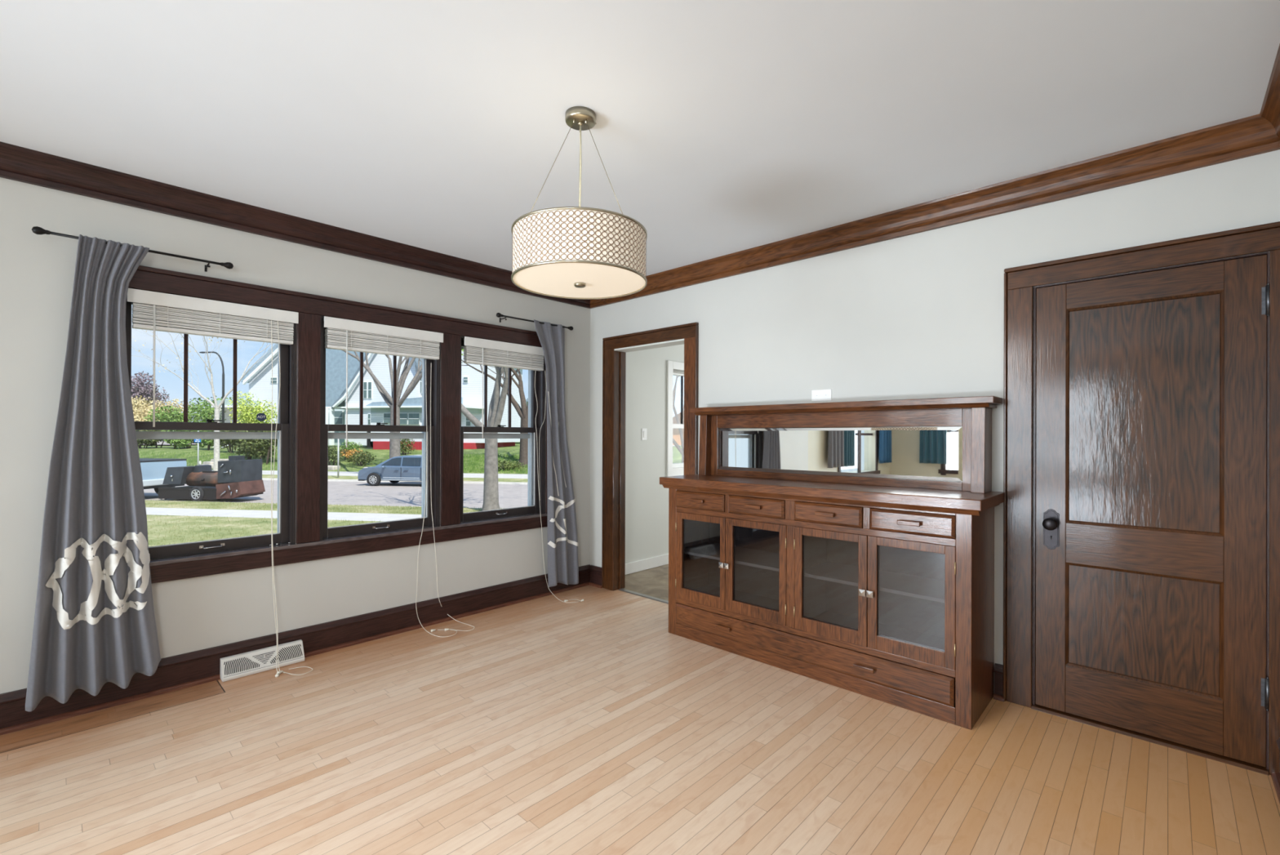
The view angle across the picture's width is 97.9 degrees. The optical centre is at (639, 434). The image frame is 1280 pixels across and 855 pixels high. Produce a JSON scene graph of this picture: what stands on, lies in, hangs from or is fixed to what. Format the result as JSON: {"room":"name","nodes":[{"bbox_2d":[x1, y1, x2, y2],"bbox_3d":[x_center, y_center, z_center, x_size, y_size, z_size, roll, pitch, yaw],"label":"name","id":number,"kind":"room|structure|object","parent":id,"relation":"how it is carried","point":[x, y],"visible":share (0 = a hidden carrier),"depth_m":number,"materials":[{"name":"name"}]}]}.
{"room":"dining room","nodes":[
{"label":"dining room","id":0,"kind":"room"},
{"bbox_2d":[0,177,684,693],"bbox_3d":[-0.779,0.035,4.791,0.200,2.590,7.950,0,0,43],"label":"wall","id":1,"kind":"structure","parent":0,"point":[37,271],"depth_m":3.18,"materials":[{"name":"paint"}]},
{"bbox_2d":[31,226,233,271],"bbox_3d":[-2.478,-0.903,2.772,0.103,0.053,0.739,0,0,43],"label":"curtain rod","id":2,"kind":"object","parent":1,"relation":"attached to","point":[37,230],"visible":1,"depth_m":2.80,"materials":[{"name":"black metal"}]},
{"bbox_2d":[25,234,160,711],"bbox_3d":[-2.553,0.145,2.632,0.094,2.137,0.463,0,0,43],"label":"curtain","id":3,"kind":"object","parent":2,"relation":"hanging from","point":[95,622],"visible":1,"depth_m":2.61,"materials":[{"name":"grey fabric"}]},
{"bbox_2d":[125,290,296,559],"bbox_3d":[-2.375,-0.042,3.087,0.178,1.373,0.781,0,0,43],"label":"window","id":4,"kind":"structure","parent":1,"relation":"in","point":[286,435],"depth_m":3.22,"materials":[{"name":"paint"}]},
{"bbox_2d":[127,288,312,676],"bbox_3d":[-2.197,0.302,2.956,0.337,2.051,0.762,0,0,43],"label":"window blind","id":5,"kind":"object","parent":4,"relation":"attached to","point":[144,317],"visible":0.99,"depth_m":3.02,"materials":[{"name":"white plastic"}]},
{"bbox_2d":[256,413,266,421],"bbox_3d":[-2.210,-0.103,3.254,0.002,0.048,0.048,0,0,43],"label":"sticker","id":6,"kind":"object","parent":4,"relation":"attached to","point":[260,416],"visible":1,"depth_m":3.25,"materials":[{"name":"white paint"}]},
{"bbox_2d":[0,141,590,308],"bbox_3d":[-1.911,-1.201,3.390,0.077,0.132,4.350,0,0,43],"label":"trim","id":7,"kind":"structure","parent":1,"relation":"attached to","point":[17,163],"depth_m":3.03,"materials":[{"name":"brown wood"}]},
{"bbox_2d":[0,564,590,734],"bbox_3d":[-1.933,1.238,3.399,0.040,0.170,4.350,0,0,43],"label":"baseboard","id":8,"kind":"structure","parent":1,"relation":"attached to","point":[180,671],"depth_m":3.28,"materials":[{"name":"brown wood"}]},
{"bbox_2d":[295,311,320,543],"bbox_3d":[-1.992,-0.040,3.348,0.020,1.371,0.125,0,0,43],"label":"trim","id":9,"kind":"structure","parent":1,"relation":"attached to","point":[308,326],"depth_m":3.34,"materials":[{"name":"brown wood"}]},
{"bbox_2d":[128,265,542,346],"bbox_3d":[-1.671,-0.771,3.684,0.022,0.092,2.840,0,0,43],"label":"trim","id":10,"kind":"structure","parent":1,"relation":"attached to","point":[141,280],"depth_m":3.35,"materials":[{"name":"brown wood"}]},
{"bbox_2d":[149,512,547,566],"bbox_3d":[-1.695,0.658,3.700,0.090,0.021,2.880,0,0,43],"label":"trim","id":11,"kind":"structure","parent":1,"relation":"attached to","point":[167,560],"depth_m":3.42,"materials":[{"name":"brown wood"}]},
{"bbox_2d":[150,515,547,582],"bbox_3d":[-1.676,0.714,3.681,0.024,0.088,2.880,0,0,43],"label":"trim","id":12,"kind":"structure","parent":1,"relation":"attached to","point":[184,570],"depth_m":3.40,"materials":[{"name":"brown wood"}]},
{"bbox_2d":[320,315,440,540],"bbox_3d":[-1.753,-0.039,3.745,0.178,1.373,0.779,0,0,43],"label":"window","id":13,"kind":"structure","parent":1,"relation":"in","point":[433,375],"depth_m":3.83,"materials":[{"name":"paint"}]},
{"bbox_2d":[324,315,474,636],"bbox_3d":[-1.537,0.303,3.624,0.376,2.046,0.867,0,0,43],"label":"window blind","id":14,"kind":"object","parent":13,"relation":"attached to","point":[335,339],"visible":1,"depth_m":3.67,"materials":[{"name":"white plastic"}]},
{"bbox_2d":[440,333,460,525],"bbox_3d":[-1.364,-0.037,4.012,0.020,1.371,0.144,0,0,43],"label":"trim","id":15,"kind":"structure","parent":1,"relation":"attached to","point":[450,457],"depth_m":4.00,"materials":[{"name":"brown wood"}]},
{"bbox_2d":[459,335,546,523],"bbox_3d":[-1.118,-0.036,4.416,0.178,1.373,0.781,0,0,43],"label":"window","id":16,"kind":"structure","parent":1,"relation":"in","point":[534,471],"depth_m":4.63,"materials":[{"name":"paint"}]},
{"bbox_2d":[463,336,583,602],"bbox_3d":[-0.931,0.306,4.414,0.926,2.046,0.339,0,0,-24],"label":"window blind","id":17,"kind":"object","parent":16,"relation":"attached to","point":[473,355],"visible":0.96,"depth_m":4.33,"materials":[{"name":"white plastic"}]},
{"bbox_2d":[496,312,573,330],"bbox_3d":[-0.849,-0.895,4.497,0.098,0.053,0.744,0,0,43],"label":"curtain rod","id":18,"kind":"object","parent":1,"relation":"attached to","point":[498,314],"visible":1,"depth_m":4.35,"materials":[{"name":"black metal"}]},
{"bbox_2d":[533,320,578,586],"bbox_3d":[-0.691,0.180,4.612,0.061,2.188,0.479,0,0,43],"label":"curtain","id":19,"kind":"object","parent":18,"relation":"hanging from","point":[562,536],"visible":1,"depth_m":4.63,"materials":[{"name":"grey fabric"}]},
{"bbox_2d":[545,391,547,512],"bbox_3d":[-0.738,-0.034,4.673,0.020,1.371,0.115,0,0,43],"label":"trim","id":20,"kind":"structure","parent":1,"relation":"attached to","point":[546,495],"depth_m":4.63,"materials":[{"name":"brown wood"}]},
{"bbox_2d":[625,553,668,574],"bbox_3d":[0.770,1.287,6.275,0.014,0.100,3.255,0,0,43],"label":"baseboard","id":21,"kind":"structure","parent":1,"relation":"attached to","point":[633,566],"depth_m":5.52,"materials":[{"name":"white paint"}]},
{"bbox_2d":[666,360,684,476],"bbox_3d":[0.587,-0.154,6.136,0.135,1.220,1.020,0,0,43],"label":"window","id":22,"kind":"structure","parent":1,"relation":"in","point":[672,468],"depth_m":5.78,"materials":[{"name":"white paint"}]},
{"bbox_2d":[0,0,1279,275],"bbox_3d":[-0.400,-1.323,2.064,4.495,0.120,11.400,0,0,43],"label":"ceiling","id":23,"kind":"structure","parent":0,"point":[722,127],"depth_m":2.09,"materials":[{"name":"paint"}]},
{"bbox_2d":[511,106,647,299],"bbox_3d":[-0.236,-0.923,2.203,0.530,0.678,0.530,0,0,43],"label":"pendant light","id":24,"kind":"object","parent":23,"relation":"hanging from","point":[579,252],"visible":1,"depth_m":2.02,"materials":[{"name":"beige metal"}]},
{"bbox_2d":[513,262,644,297],"bbox_3d":[-0.237,-0.600,2.203,0.515,0.007,0.515,0,0,43],"label":"diffuser","id":25,"kind":"object","parent":24,"relation":"attached to","point":[559,280],"depth_m":2.15,"materials":[{"name":"white glass"}]},
{"bbox_2d":[0,564,1279,854],"bbox_3d":[-0.409,1.367,2.060,4.095,0.080,11.000,0,0,43],"label":"floor","id":26,"kind":"structure","parent":0,"point":[549,725],"depth_m":2.23,"materials":[{"name":"brown wood"}]},
{"bbox_2d":[219,639,304,681],"bbox_3d":[-2.118,1.266,3.140,0.072,0.108,0.390,0,0,43],"label":"floor vent","id":27,"kind":"object","parent":26,"relation":"in","point":[234,666],"visible":0.98,"depth_m":3.12,"materials":[{"name":"white metal"}]},
{"bbox_2d":[618,587,668,603],"bbox_3d":[0.103,1.329,4.542,0.742,0.006,0.054,0,0,43],"label":"threshold strip","id":28,"kind":"object","parent":26,"relation":"on","point":[622,588],"visible":0.64,"depth_m":4.59,"materials":[{"name":"metal"}]},
{"bbox_2d":[659,395,1004,729],"bbox_3d":[0.987,0.572,3.286,1.891,1.522,0.502,0,0,43],"label":"sideboard","id":29,"kind":"object","parent":26,"relation":"on","point":[848,545],"visible":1,"depth_m":3.10,"materials":[{"name":"brown wood"}]},
{"bbox_2d":[684,542,779,571],"bbox_3d":[0.693,0.789,3.621,0.867,0.018,0.379,0,0,43],"label":"shelf","id":30,"kind":"object","parent":29,"relation":"attached to","point":[765,557],"depth_m":3.66,"materials":[{"name":"brown wood"}]},
{"bbox_2d":[659,473,1004,511],"bbox_3d":[0.988,0.312,3.287,1.891,0.050,0.502,0,0,43],"label":"countertop","id":31,"kind":"structure","parent":29,"relation":"on","point":[937,498],"depth_m":2.94,"materials":[{"name":"brown wood"}]},
{"bbox_2d":[718,426,962,481],"bbox_3d":[1.109,0.099,3.403,1.532,0.288,0.004,0,0,43],"label":"mirror","id":32,"kind":"object","parent":29,"relation":"on","point":[865,453],"depth_m":3.29,"materials":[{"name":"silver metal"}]},
{"bbox_2d":[689,395,1002,413],"bbox_3d":[1.096,-0.171,3.396,1.860,0.034,0.199,0,0,43],"label":"shelf","id":33,"kind":"object","parent":29,"relation":"attached to","point":[988,402],"depth_m":3.11,"materials":[{"name":"brown wood"}]},
{"bbox_2d":[804,560,944,602],"bbox_3d":[1.338,0.790,3.011,0.865,0.018,0.379,0,0,43],"label":"shelf","id":34,"kind":"object","parent":29,"relation":"attached to","point":[904,582],"depth_m":3.03,"materials":[{"name":"brown wood"}]},
{"bbox_2d":[589,149,1279,681],"bbox_3d":[1.081,0.039,3.632,4.095,2.590,0.123,0,0,43],"label":"wall","id":35,"kind":"structure","parent":0,"point":[920,315],"depth_m":3.14,"materials":[{"name":"paint"}]},
{"bbox_2d":[589,564,601,587],"bbox_3d":[-0.386,1.246,4.902,0.168,0.170,0.040,0,0,43],"label":"baseboard","id":36,"kind":"structure","parent":35,"relation":"attached to","point":[595,571],"depth_m":4.90,"materials":[{"name":"brown wood"}]},
{"bbox_2d":[601,340,604,587],"bbox_3d":[-0.315,0.257,4.846,0.012,2.148,0.030,0,0,43],"label":"trim","id":37,"kind":"structure","parent":35,"relation":"attached to","point":[602,340],"depth_m":4.83,"materials":[{"name":"brown wood"}]},
{"bbox_2d":[603,348,613,590],"bbox_3d":[-0.264,0.300,4.803,0.121,2.062,0.022,0,0,43],"label":"trim","id":38,"kind":"structure","parent":35,"relation":"attached to","point":[608,501],"depth_m":4.79,"materials":[{"name":"brown wood"}]},
{"bbox_2d":[613,348,626,590],"bbox_3d":[-0.176,0.301,4.808,0.028,2.062,0.141,0,0,43],"label":"trim","id":39,"kind":"structure","parent":35,"relation":"attached to","point":[620,357],"depth_m":4.80,"materials":[{"name":"brown wood"}]},
{"bbox_2d":[614,338,684,352],"bbox_3d":[0.106,-0.723,4.545,0.764,0.014,0.141,0,0,43],"label":"trim","id":40,"kind":"structure","parent":35,"relation":"attached to","point":[681,341],"depth_m":4.53,"materials":[{"name":"paint"}]},
{"bbox_2d":[602,322,698,350],"bbox_3d":[0.059,-0.773,4.503,1.000,0.086,0.022,0,0,43],"label":"trim","id":41,"kind":"structure","parent":35,"relation":"attached to","point":[686,331],"depth_m":4.46,"materials":[{"name":"brown wood"}]},
{"bbox_2d":[684,337,695,475],"bbox_3d":[0.378,0.302,4.196,0.111,2.062,0.022,0,0,43],"label":"trim","id":42,"kind":"structure","parent":35,"relation":"attached to","point":[689,343],"depth_m":4.19,"materials":[{"name":"brown wood"}]},
{"bbox_2d":[694,324,698,474],"bbox_3d":[0.420,0.259,4.151,0.012,2.148,0.030,0,0,43],"label":"trim","id":43,"kind":"structure","parent":35,"relation":"attached to","point":[696,377],"depth_m":4.14,"materials":[{"name":"brown wood"}]},
{"bbox_2d":[811,389,831,401],"bbox_3d":[1.137,-0.246,3.491,0.131,0.071,0.007,0,0,43],"label":"blank wall plate","id":44,"kind":"object","parent":35,"relation":"attached to","point":[820,394],"visible":1,"depth_m":3.49,"materials":[{"name":"white plastic"}]},
{"bbox_2d":[590,114,1279,308],"bbox_3d":[1.017,-1.190,3.561,4.095,0.132,0.077,0,0,43],"label":"trim","id":45,"kind":"structure","parent":35,"relation":"attached to","point":[1252,135],"depth_m":2.79,"materials":[{"name":"brown wood"}]},
{"bbox_2d":[993,662,1004,701],"bbox_3d":[1.817,1.251,2.818,0.046,0.170,0.040,0,0,43],"label":"baseboard","id":46,"kind":"structure","parent":35,"relation":"attached to","point":[998,668],"depth_m":2.82,"materials":[{"name":"brown wood"}]},
{"bbox_2d":[1003,272,1007,701],"bbox_3d":[1.839,0.262,2.806,0.012,2.148,0.034,0,0,43],"label":"trim","id":47,"kind":"structure","parent":35,"relation":"attached to","point":[1005,408],"depth_m":2.79,"materials":[{"name":"brown wood"}]},
{"bbox_2d":[1006,286,1033,707],"bbox_3d":[1.885,0.305,2.770,0.105,2.062,0.022,0,0,43],"label":"trim","id":48,"kind":"structure","parent":35,"relation":"attached to","point":[1020,300],"depth_m":2.76,"materials":[{"name":"brown wood"}]},
{"bbox_2d":[1004,221,1279,289],"bbox_3d":[2.186,-0.769,2.491,0.922,0.086,0.022,0,0,43],"label":"trim","id":49,"kind":"structure","parent":35,"relation":"attached to","point":[1266,240],"depth_m":2.43,"materials":[{"name":"brown wood"}]},
{"bbox_2d":[1031,703,1269,774],"bbox_3d":[2.229,1.330,2.497,0.773,0.014,0.120,0,0,43],"label":"threshold","id":50,"kind":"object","parent":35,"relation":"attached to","point":[1228,760],"depth_m":2.42,"materials":[{"name":"brown wood"}]},
{"bbox_2d":[1031,251,1269,768],"bbox_3d":[2.246,0.306,2.512,0.773,2.062,0.100,0,0,43],"label":"trim","id":51,"kind":"structure","parent":35,"relation":"attached to","point":[1264,253],"depth_m":2.68,"materials":[{"name":"brown wood"}]},
{"bbox_2d":[1035,254,1269,766],"bbox_3d":[2.205,0.301,2.456,0.764,2.034,0.106,0,0,43],"label":"door","id":52,"kind":"structure","parent":35,"relation":"in","point":[1151,387],"depth_m":2.43,"materials":[{"name":"brown wood"}]},
{"bbox_2d":[1268,248,1279,774],"bbox_3d":[2.501,0.306,2.187,0.044,2.062,0.022,0,0,43],"label":"trim","id":53,"kind":"structure","parent":35,"relation":"attached to","point":[1274,255],"depth_m":2.19,"materials":[{"name":"brown wood"}]},
{"bbox_3d":[2.341,0.041,1.839,0.200,2.590,7.950,0,0,43],"label":"wall","id":54,"kind":"structure","parent":0,"visible":0},
{"bbox_2d":[1259,44,1279,142],"bbox_3d":[1.008,-1.194,0.628,0.077,0.132,4.350,0,0,43],"label":"trim","id":55,"kind":"structure","parent":54,"relation":"attached to","point":[1270,108],"depth_m":2.05,"materials":[{"name":"brown wood"}]},
{"bbox_2d":[1271,737,1279,803],"bbox_3d":[1.012,1.244,0.612,0.040,0.170,4.349,0,0,43],"label":"baseboard","id":56,"kind":"structure","parent":54,"relation":"attached to","point":[1275,775],"depth_m":2.14,"materials":[{"name":"brown wood"}]},
{"label":"outside","id":57,"kind":"structure","parent":0,"visible":0},
{"bbox_2d":[142,441,519,448],"bbox_3d":[-14.599,0.548,106.282,376.678,1.429,311.318,0,0,43],"label":"ground","id":58,"kind":"structure","parent":57,"point":[517,443],"depth_m":54.50,"materials":[{"name":"green plant"}]},
{"bbox_2d":[131,395,163,420],"bbox_3d":[-70.064,-2.157,77.055,10.117,6.405,5.543,0,0,8],"label":"shrub","id":59,"kind":"object","parent":58,"relation":"on","point":[150,401],"visible":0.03,"depth_m":76.43,"materials":[{"name":"brown plant"}]},
{"bbox_2d":[131,370,169,411],"bbox_3d":[-115.747,-6.857,128.030,13.327,15.410,8.283,0,0,8],"label":"tree","id":60,"kind":"object","parent":58,"relation":"on","point":[138,389],"visible":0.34,"depth_m":126.47,"materials":[{"name":"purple plant"}]},
{"bbox_2d":[131,397,192,430],"bbox_3d":[-63.671,-1.877,72.979,9.617,5.916,5.288,0,0,8],"label":"shrub","id":61,"kind":"object","parent":58,"relation":"on","point":[135,412],"visible":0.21,"depth_m":72.98,"materials":[{"name":"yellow plant"}]},
{"bbox_2d":[143,395,240,422],"bbox_3d":[-54.485,-1.892,68.547,11.538,6.010,4.771,0,0,8],"label":"shrub","id":62,"kind":"object","parent":58,"relation":"on","point":[206,413],"visible":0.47,"depth_m":67.43,"materials":[{"name":"green plant"}]},
{"bbox_2d":[211,343,278,431],"bbox_3d":[-41.511,-5.617,69.689,17.074,13.837,11.300,0,0,8],"label":"house","id":63,"kind":"structure","parent":58,"relation":"on","point":[259,377],"depth_m":66.14,"materials":[{"name":"white"}]},
{"bbox_2d":[325,344,422,444],"bbox_3d":[-24.473,-4.716,53.822,12.459,11.414,10.700,0,0,8],"label":"house","id":64,"kind":"structure","parent":58,"relation":"on","point":[335,359],"depth_m":49.17,"materials":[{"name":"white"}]},
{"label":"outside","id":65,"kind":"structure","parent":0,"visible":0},
{"bbox_2d":[146,514,384,546],"bbox_3d":[11.144,2.111,7.040,160.000,0.228,8.602,0,0,8],"label":"lawn","id":66,"kind":"structure","parent":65,"point":[198,522],"depth_m":12.66,"materials":[{"name":"green plant"}]},
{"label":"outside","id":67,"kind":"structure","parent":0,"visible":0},
{"bbox_2d":[137,445,682,474],"bbox_3d":[15.627,1.370,37.312,138.873,2.211,102.901,0,0,43],"label":"grass bank","id":68,"kind":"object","parent":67,"point":[382,455],"visible":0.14,"depth_m":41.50,"materials":[{"name":"green plant"}]},
{"bbox_2d":[135,429,159,448],"bbox_3d":[-42.601,0.312,47.768,3.171,2.200,1.350,0,0,8],"label":"shrub","id":69,"kind":"object","parent":68,"relation":"on","point":[139,441],"visible":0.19,"depth_m":47.53,"materials":[{"name":"green plant"}]},
{"bbox_2d":[160,421,193,448],"bbox_3d":[-39.475,0.113,47.361,3.446,2.622,1.323,0,0,17],"label":"shrub","id":70,"kind":"object","parent":68,"relation":"on","point":[180,442],"visible":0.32,"depth_m":46.90,"materials":[{"name":"green plant"}]},
{"bbox_2d":[192,421,213,449],"bbox_3d":[-35.366,0.157,45.647,2.700,2.652,1.410,0,0,8],"label":"shrub","id":71,"kind":"object","parent":68,"relation":"on","point":[208,442],"visible":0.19,"depth_m":45.55,"materials":[{"name":"green plant"}]},
{"bbox_2d":[210,430,239,453],"bbox_3d":[-31.668,0.427,43.117,4.134,2.400,1.561,0,0,8],"label":"shrub","id":72,"kind":"object","parent":68,"relation":"on","point":[231,442],"visible":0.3,"depth_m":42.92,"materials":[{"name":"green plant"}]},
{"bbox_2d":[226,391,277,446],"bbox_3d":[-28.696,-0.721,41.932,3.558,4.997,3.242,0,0,-20],"label":"shrub","id":73,"kind":"object","parent":68,"relation":"on","point":[242,418],"visible":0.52,"depth_m":41.42,"materials":[{"name":"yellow plant"}]},
{"bbox_2d":[232,430,276,459],"bbox_3d":[-27.245,0.663,39.420,3.942,2.862,1.640,0,0,8],"label":"shrub","id":74,"kind":"object","parent":68,"relation":"on","point":[241,450],"visible":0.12,"depth_m":39.51,"materials":[{"name":"green plant"}]},
{"bbox_2d":[239,431,277,464],"bbox_3d":[-25.961,0.925,38.183,3.505,2.674,1.478,0,0,12],"label":"shrub","id":75,"kind":"object","parent":68,"relation":"on","point":[255,446],"visible":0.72,"depth_m":38.10,"materials":[{"name":"green plant"}]},
{"bbox_2d":[328,445,346,465],"bbox_3d":[-20.654,1.500,37.435,2.492,1.553,1.479,0,0,8],"label":"shrub","id":76,"kind":"object","parent":68,"relation":"on","point":[330,450],"visible":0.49,"depth_m":37.42,"materials":[{"name":"green plant"}]},
{"bbox_2d":[339,440,362,459],"bbox_3d":[-20.655,1.172,39.382,2.077,1.590,1.260,0,0,8],"label":"shrub","id":77,"kind":"object","parent":68,"relation":"on","point":[352,446],"visible":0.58,"depth_m":39.16,"materials":[{"name":"green plant"}]},
{"bbox_2d":[338,448,368,461],"bbox_3d":[-19.888,1.494,38.652,1.964,1.118,1.151,0,0,23],"label":"shrub","id":78,"kind":"object","parent":68,"relation":"on","point":[349,452],"visible":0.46,"depth_m":38.53,"materials":[{"name":"orange plant"}]},
{"bbox_2d":[345,450,376,466],"bbox_3d":[-18.769,1.677,37.103,2.243,1.239,1.335,0,0,8],"label":"shrub","id":79,"kind":"object","parent":68,"relation":"on","point":[361,457],"visible":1,"depth_m":37.09,"materials":[{"name":"green plant"}]},
{"bbox_2d":[400,438,416,454],"bbox_3d":[-17.316,0.772,40.977,1.332,1.787,1.526,0,0,8],"label":"shrub","id":80,"kind":"object","parent":68,"relation":"on","point":[404,449],"visible":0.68,"depth_m":40.86,"materials":[{"name":"green plant"}]},
{"bbox_2d":[364,369,462,449],"bbox_3d":[-18.048,-3.062,49.785,7.469,8.873,10.800,0,0,8],"label":"house","id":81,"kind":"structure","parent":68,"relation":"on","point":[411,411],"depth_m":45.15,"materials":[{"name":"blue"}]},
{"bbox_2d":[461,346,522,448],"bbox_3d":[-13.724,-4.015,50.815,3.836,10.875,10.500,0,0,8],"label":"house","id":82,"kind":"structure","parent":68,"relation":"on","point":[471,379],"depth_m":46.65,"materials":[{"name":"white"}]},
{"bbox_2d":[461,359,528,465],"bbox_3d":[-6.935,-3.421,37.530,11.770,11.440,7.200,0,0,9],"label":"street tree","id":83,"kind":"object","parent":68,"relation":"on","point":[522,412],"visible":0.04,"depth_m":36.45,"materials":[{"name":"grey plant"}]},
{"bbox_2d":[497,459,527,470],"bbox_3d":[-8.311,2.000,35.000,3.040,0.879,1.518,0,0,8],"label":"shrub","id":84,"kind":"object","parent":68,"relation":"on","point":[501,464],"visible":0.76,"depth_m":34.63,"materials":[{"name":"green plant"}]},
{"bbox_2d":[672,409,684,444],"bbox_3d":[4.290,-0.545,48.142,3.696,2.785,9.500,0,0,8],"label":"house","id":85,"kind":"structure","parent":68,"relation":"on","point":[676,433],"depth_m":44.02,"materials":[{"name":"brown"}]},
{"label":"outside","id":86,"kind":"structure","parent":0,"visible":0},
{"bbox_2d":[145,500,481,514],"bbox_3d":[12.117,2.283,13.618,160.001,0.050,1.901,0,0,8],"label":"grass verge","id":87,"kind":"structure","parent":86,"point":[188,506],"depth_m":16.87,"materials":[{"name":"green plant"}]},
{"bbox_2d":[145,499,501,546],"bbox_3d":[-7.513,2.083,14.600,20.566,0.332,9.624,0,0,43],"label":"blades","id":88,"kind":"object","parent":87,"relation":"on","point":[242,503],"visible":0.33,"depth_m":16.38,"materials":[{"name":"green plant"}]},
{"bbox_2d":[418,347,508,511],"bbox_3d":[-4.402,-2.200,16.672,7.473,9.562,6.386,0,0,43],"label":"street tree","id":89,"kind":"object","parent":87,"relation":"on","point":[491,490],"visible":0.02,"depth_m":15.95,"materials":[{"name":"grey plant"}]},
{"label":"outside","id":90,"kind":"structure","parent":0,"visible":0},
{"bbox_2d":[262,474,528,482],"bbox_3d":[14.009,2.469,26.409,160.001,0.010,2.442,0,0,8],"label":"grass verge","id":91,"kind":"structure","parent":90,"point":[330,477],"depth_m":30.25,"materials":[{"name":"green plant"}]},
{"bbox_2d":[131,328,276,471],"bbox_3d":[-25.629,-3.146,33.171,10.127,11.681,5.915,0,0,-4],"label":"street tree","id":92,"kind":"object","parent":91,"relation":"on","point":[216,415],"visible":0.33,"depth_m":33.46,"materials":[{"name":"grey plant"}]},
{"bbox_2d":[337,438,339,477],"bbox_3d":[-16.529,1.266,30.547,0.074,2.400,0.074,0,0,31],"label":"sign post","id":93,"kind":"object","parent":91,"relation":"on","point":[338,449],"visible":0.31,"depth_m":30.51,"materials":[{"name":"grey metal"}]},
{"bbox_2d":[342,350,422,457],"bbox_3d":[-13.643,-4.991,30.566,15.856,15.439,10.808,0,0,9],"label":"street tree","id":94,"kind":"object","parent":91,"relation":"on","point":[394,443],"visible":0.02,"depth_m":30.51,"materials":[{"name":"grey plant"}]},
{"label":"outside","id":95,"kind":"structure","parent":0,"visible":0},
{"bbox_2d":[142,440,206,444],"bbox_3d":[-54.852,0.840,66.748,34.208,0.204,33.973,0,0,43],"label":"parking lot","id":96,"kind":"structure","parent":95,"point":[159,442],"depth_m":56.77,"materials":[{"name":"grey asphalt"}]},
{"bbox_2d":[199,351,224,422],"bbox_3d":[-45.590,-3.822,59.321,3.060,10.058,0.280,0,0,8],"label":"street lamp","id":97,"kind":"object","parent":96,"relation":"on","point":[219,355],"visible":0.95,"depth_m":59.06,"materials":[{"name":"metal"}]},
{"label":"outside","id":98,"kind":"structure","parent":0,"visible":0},
{"bbox_2d":[145,506,421,520],"bbox_3d":[11.876,2.245,11.986,160.000,0.020,1.401,0,0,8],"label":"sidewalk","id":99,"kind":"structure","parent":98,"point":[149,510],"depth_m":15.21,"materials":[{"name":"concrete"}]},
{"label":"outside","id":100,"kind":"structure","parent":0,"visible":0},
{"bbox_2d":[212,469,528,478],"bbox_3d":[14.408,2.469,29.099,160.001,0.020,3.002,0,0,8],"label":"sidewalk","id":101,"kind":"structure","parent":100,"point":[264,472],"depth_m":33.17,"materials":[{"name":"concrete"}]},
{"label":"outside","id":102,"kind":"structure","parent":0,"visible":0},
{"bbox_2d":[143,480,528,508],"bbox_3d":[13.050,2.496,19.929,160.001,0.130,10.542,0,0,8],"label":"street","id":103,"kind":"structure","parent":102,"point":[340,492],"depth_m":22.12,"materials":[{"name":"grey asphalt"}]},
{"bbox_2d":[139,457,186,493],"bbox_3d":[-20.272,1.503,20.872,5.700,1.658,1.935,0,0,8],"label":"pickup truck","id":104,"kind":"object","parent":103,"relation":"on","point":[153,470],"visible":0.16,"depth_m":20.32,"materials":[{"name":"blue paint"}]},
{"bbox_2d":[157,455,265,501],"bbox_3d":[-15.627,1.548,20.085,4.038,1.603,1.372,0,0,8],"label":"trailer","id":105,"kind":"object","parent":103,"relation":"on","point":[237,477],"visible":1,"depth_m":19.60,"materials":[{"name":"metal"}]},
{"bbox_2d":[192,464,212,472],"bbox_3d":[-15.851,1.261,20.186,0.310,0.329,0.500,0,0,8],"label":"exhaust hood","id":106,"kind":"object","parent":105,"relation":"attached to","point":[197,468],"depth_m":20.04,"materials":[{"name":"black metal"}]},
{"bbox_2d":[357,454,422,485],"bbox_3d":[-11.282,1.733,27.254,4.557,1.470,2.024,0,0,8],"label":"minivan","id":107,"kind":"object","parent":103,"relation":"on","point":[394,469],"visible":0.58,"depth_m":26.54,"materials":[{"name":"blue metal"}]},
{"bbox_2d":[262,477,528,484],"bbox_3d":[13.826,2.516,25.172,160.001,0.110,0.061,0,0,8],"label":"curb","id":108,"kind":"object","parent":103,"relation":"on","point":[263,478],"visible":0.14,"depth_m":28.97,"materials":[{"name":"concrete"}]},
{"bbox_2d":[672,375,684,462],"bbox_3d":[0.498,-1.739,23.562,9.223,9.151,7.624,0,0,-11],"label":"street tree","id":109,"kind":"object","parent":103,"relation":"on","point":[682,451],"visible":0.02,"depth_m":24.02,"materials":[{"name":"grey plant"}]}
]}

